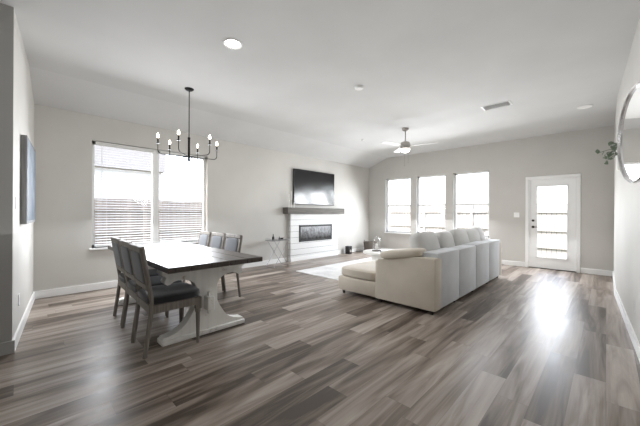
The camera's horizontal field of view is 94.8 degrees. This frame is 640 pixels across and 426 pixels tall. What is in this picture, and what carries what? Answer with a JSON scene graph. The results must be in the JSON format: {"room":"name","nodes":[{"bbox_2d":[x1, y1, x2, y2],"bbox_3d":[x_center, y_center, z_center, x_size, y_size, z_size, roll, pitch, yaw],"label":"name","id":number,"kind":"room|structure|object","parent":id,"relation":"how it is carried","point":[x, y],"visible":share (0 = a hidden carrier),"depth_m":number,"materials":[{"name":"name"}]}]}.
{"room":"living room","nodes":[
{"label":"living room","id":0,"kind":"room"},
{"bbox_2d":[0,3,15,342],"bbox_3d":[-3.467,-0.393,1.968,0.204,3.250,1.960,0,0,44],"label":"wall","id":1,"kind":"structure","parent":0,"point":[7,13],"depth_m":2.58,"materials":[{"name":"paint"}]},
{"bbox_2d":[16,196,634,311],"bbox_3d":[1.488,0.413,4.402,4.419,1.090,8.414,0,0,44],"label":"switch plates","id":2,"kind":"object","parent":1,"relation":"attached to","point":[516,214],"visible":0.69,"depth_m":2.94,"materials":[{"name":"white plastic"}]},
{"bbox_2d":[16,18,51,329],"bbox_3d":[-3.543,-0.394,3.397,1.860,3.250,0.480,0,0,44],"label":"wall","id":3,"kind":"structure","parent":0,"point":[31,118],"depth_m":3.78,"materials":[{"name":"paint"}]},
{"bbox_2d":[10,291,37,353],"bbox_3d":[-3.381,1.177,3.388,2.076,0.110,0.206,0,0,44],"label":"baseboard","id":4,"kind":"structure","parent":3,"relation":"attached to","point":[13,344],"depth_m":3.06,"materials":[{"name":"white wood"}]},
{"bbox_2d":[20,135,34,223],"bbox_3d":[-3.347,-0.342,3.385,0.048,0.910,1.007,0,0,-41],"label":"picture","id":5,"kind":"object","parent":3,"relation":"attached to","point":[27,209],"visible":1,"depth_m":3.04,"materials":[{"name":"fabric"}]},
{"bbox_2d":[48,107,367,289],"bbox_3d":[-1.353,-0.382,7.112,0.236,3.250,8.900,0,0,44],"label":"wall","id":6,"kind":"structure","parent":0,"point":[249,188],"depth_m":5.86,"materials":[{"name":"paint"}]},
{"bbox_2d":[95,141,204,246],"bbox_3d":[-2.987,-0.301,5.374,0.068,1.690,1.790,0,0,44],"label":"window blinds","id":7,"kind":"object","parent":6,"relation":"attached to","point":[128,148],"visible":0.81,"depth_m":5.18,"materials":[{"name":"white plastic"}]},
{"bbox_2d":[36,258,286,298],"bbox_3d":[-2.461,1.182,5.852,0.016,0.110,4.640,0,0,44],"label":"baseboard","id":8,"kind":"structure","parent":6,"relation":"attached to","point":[110,284],"depth_m":4.63,"materials":[{"name":"white wood"}]},
{"bbox_2d":[293,168,333,205],"bbox_3d":[-0.143,-0.686,8.183,0.063,0.930,1.580,0,0,44],"label":"tv","id":9,"kind":"object","parent":6,"relation":"attached to","point":[312,188],"visible":0.9,"depth_m":8.07,"materials":[{"name":"black glass"}]},
{"bbox_2d":[338,247,363,253],"bbox_3d":[1.076,1.201,9.485,0.016,0.110,1.660,0,0,44],"label":"baseboard","id":10,"kind":"structure","parent":6,"relation":"attached to","point":[362,248],"depth_m":9.51,"materials":[{"name":"white wood"}]},
{"bbox_2d":[0,251,639,425],"bbox_3d":[0.488,1.303,3.984,7.250,0.100,10.800,0,0,44],"label":"floor","id":11,"kind":"structure","parent":0,"point":[511,345],"depth_m":2.49,"materials":[{"name":"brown wood"}]},
{"bbox_2d":[108,241,262,346],"bbox_3d":[-1.814,0.853,3.675,2.400,0.775,0.958,0,0,44],"label":"dining table","id":12,"kind":"object","parent":11,"relation":"on","point":[204,269],"visible":0.77,"depth_m":3.03,"materials":[{"name":"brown wood"}]},
{"bbox_2d":[265,234,290,267],"bbox_3d":[-0.995,0.871,6.938,0.348,0.755,0.488,0,0,44],"label":"tray table","id":13,"kind":"object","parent":11,"relation":"on","point":[279,239],"visible":0.98,"depth_m":6.89,"materials":[{"name":"grey metal"}]},
{"bbox_2d":[283,191,343,261],"bbox_3d":[-0.102,0.347,8.137,0.197,1.805,2.200,0,0,44],"label":"fireplace","id":14,"kind":"object","parent":11,"relation":"on","point":[312,233],"visible":1,"depth_m":8.00,"materials":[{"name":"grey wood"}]},
{"bbox_2d":[296,257,371,280],"bbox_3d":[1.340,1.251,6.471,2.400,0.012,2.850,0,0,44],"label":"rug","id":15,"kind":"object","parent":11,"relation":"on","point":[333,271],"visible":0.21,"depth_m":6.35,"materials":[{"name":"fabric"}]},
{"bbox_2d":[363,249,390,260],"bbox_3d":[1.360,1.035,6.347,0.860,0.420,0.860,0,0,44],"label":"coffee table","id":16,"kind":"object","parent":15,"relation":"on","point":[375,255],"visible":0.31,"depth_m":6.20,"materials":[{"name":"white"}]},
{"bbox_2d":[364,240,376,249],"bbox_3d":[1.615,1.069,9.476,0.496,0.378,0.430,0,0,44],"label":"basket","id":17,"kind":"object","parent":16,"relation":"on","point":[369,244],"visible":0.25,"depth_m":9.30,"materials":[{"name":"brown wicker"}]},
{"bbox_2d":[372,237,380,251],"bbox_3d":[1.234,0.649,6.402,0.200,0.351,0.200,0,0,44],"label":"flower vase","id":18,"kind":"object","parent":16,"relation":"on","point":[376,247],"visible":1,"depth_m":6.38,"materials":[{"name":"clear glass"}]},
{"bbox_2d":[345,246,351,253],"bbox_3d":[0.880,1.135,9.040,0.156,0.240,0.150,0,0,44],"label":"speaker","id":19,"kind":"object","parent":11,"relation":"on","point":[348,249],"visible":0.98,"depth_m":8.99},
{"bbox_2d":[339,227,501,314],"bbox_3d":[1.909,0.764,5.204,1.570,0.992,3.195,0,0,44],"label":"sofa","id":20,"kind":"object","parent":11,"relation":"on","point":[432,272],"visible":1,"depth_m":4.05,"materials":[{"name":"beige fabric"}]},
{"bbox_2d":[0,0,639,167],"bbox_3d":[0.541,-1.837,3.950,7.350,0.620,10.800,0,0,44],"label":"ceiling","id":21,"kind":"structure","parent":0,"point":[288,76],"depth_m":3.64,"materials":[{"name":"paint"}]},
{"bbox_2d":[156,87,217,161],"bbox_3d":[-1.910,-1.280,4.295,0.800,1.060,0.836,0,0,44],"label":"chandelier","id":22,"kind":"object","parent":21,"relation":"hanging from","point":[189,89],"visible":1,"depth_m":4.28,"materials":[{"name":"black metal"}]},
{"bbox_2d":[223,38,241,49],"bbox_3d":[-0.916,-1.787,3.082,0.203,0.035,0.193,0,0,44],"label":"recessed light","id":23,"kind":"object","parent":21,"relation":"in","point":[232,43],"depth_m":3.12,"materials":[{"name":"white plastic"}]},
{"bbox_2d":[355,85,363,90],"bbox_3d":[0.548,-1.780,4.135,0.150,0.035,0.155,0,0,44],"label":"recessed light","id":24,"kind":"object","parent":21,"relation":"in","point":[358,87],"depth_m":4.15,"materials":[{"name":"white plastic"}]},
{"bbox_2d":[381,127,435,165],"bbox_3d":[1.793,-1.397,6.125,1.153,0.788,1.132,0,0,44],"label":"ceiling fan","id":25,"kind":"object","parent":21,"relation":"hanging from","point":[405,145],"visible":1,"depth_m":6.15,"materials":[{"name":"silver metal"}]},
{"bbox_2d":[481,100,512,110],"bbox_3d":[2.879,-1.768,4.803,0.412,0.035,0.235,0,0,44],"label":"air vent","id":26,"kind":"object","parent":21,"relation":"in","point":[506,103],"depth_m":4.86,"materials":[{"name":"white metal"}]},
{"bbox_2d":[577,104,592,108],"bbox_3d":[4.348,-1.760,4.833,0.184,0.035,0.215,0,0,44],"label":"recessed light","id":27,"kind":"object","parent":21,"relation":"in","point":[589,105],"depth_m":4.90,"materials":[{"name":"white plastic"}]},
{"bbox_2d":[368,126,611,272],"bbox_3d":[3.864,-0.355,8.079,5.940,3.250,0.234,0,0,44],"label":"wall","id":28,"kind":"structure","parent":0,"point":[507,164],"depth_m":7.21,"materials":[{"name":"paint"}]},
{"bbox_2d":[378,248,524,266],"bbox_3d":[3.257,1.212,8.536,4.465,0.110,0.016,0,0,44],"label":"baseboard","id":29,"kind":"structure","parent":28,"relation":"attached to","point":[515,263],"depth_m":7.15,"materials":[{"name":"white wood"}]},
{"bbox_2d":[525,173,580,272],"bbox_3d":[5.282,0.215,6.700,0.980,2.125,0.228,0,0,44],"label":"door","id":30,"kind":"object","parent":28,"relation":"attached to","point":[571,262],"visible":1,"depth_m":6.59,"materials":[{"name":"white wood"}]},
{"bbox_2d":[581,268,610,275],"bbox_3d":[5.728,1.225,6.129,0.455,0.110,0.016,0,0,44],"label":"baseboard","id":31,"kind":"structure","parent":28,"relation":"attached to","point":[583,270],"depth_m":6.11,"materials":[{"name":"white wood"}]},
{"bbox_2d":[612,18,639,342],"bbox_3d":[2.688,-0.361,1.991,0.870,3.250,10.600,0,0,44],"label":"wall","id":32,"kind":"structure","parent":0,"point":[625,195],"depth_m":3.36,"materials":[{"name":"paint"}]},
{"bbox_2d":[595,141,619,169],"bbox_3d":[3.606,-0.706,3.665,0.263,0.350,0.253,0,0,44],"label":"plant","id":33,"kind":"object","parent":32,"relation":"attached to","point":[613,147],"visible":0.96,"depth_m":3.68,"materials":[{"name":"green plant"}]},
{"bbox_2d":[612,271,639,361],"bbox_3d":[2.420,1.208,2.104,0.364,0.110,10.400,0,0,44],"label":"baseboard","id":34,"kind":"structure","parent":32,"relation":"attached to","point":[635,342],"depth_m":3.18,"materials":[{"name":"white wood"}]},
{"bbox_2d":[617,82,639,182],"bbox_3d":[2.348,-0.588,2.189,0.184,0.732,0.717,0,0,44],"label":"round mirror","id":35,"kind":"object","parent":32,"relation":"attached to","point":[628,143],"visible":1,"depth_m":2.28,"materials":[{"name":"silver metal"}]},
{"label":"outside","id":36,"kind":"structure","parent":0,"visible":0},
{"bbox_3d":[1.642,1.569,8.862,70.000,0.020,75.000,0,0,44],"label":"ground","id":37,"kind":"structure","parent":36,"visible":0},
{"bbox_2d":[94,145,165,199],"bbox_3d":[-12.550,-1.016,10.901,6.900,5.000,10.500,0,0,44],"label":"house","id":38,"kind":"structure","parent":37,"relation":"on","point":[134,158],"depth_m":11.29,"materials":[{"name":"grey"}]},
{"bbox_2d":[94,198,566,258],"bbox_3d":[-0.341,0.568,3.889,22.090,1.960,21.100,0,0,44],"label":"fence","id":39,"kind":"object","parent":37,"relation":"on","point":[550,221],"depth_m":10.12,"materials":[{"name":"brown wood"}]}
]}

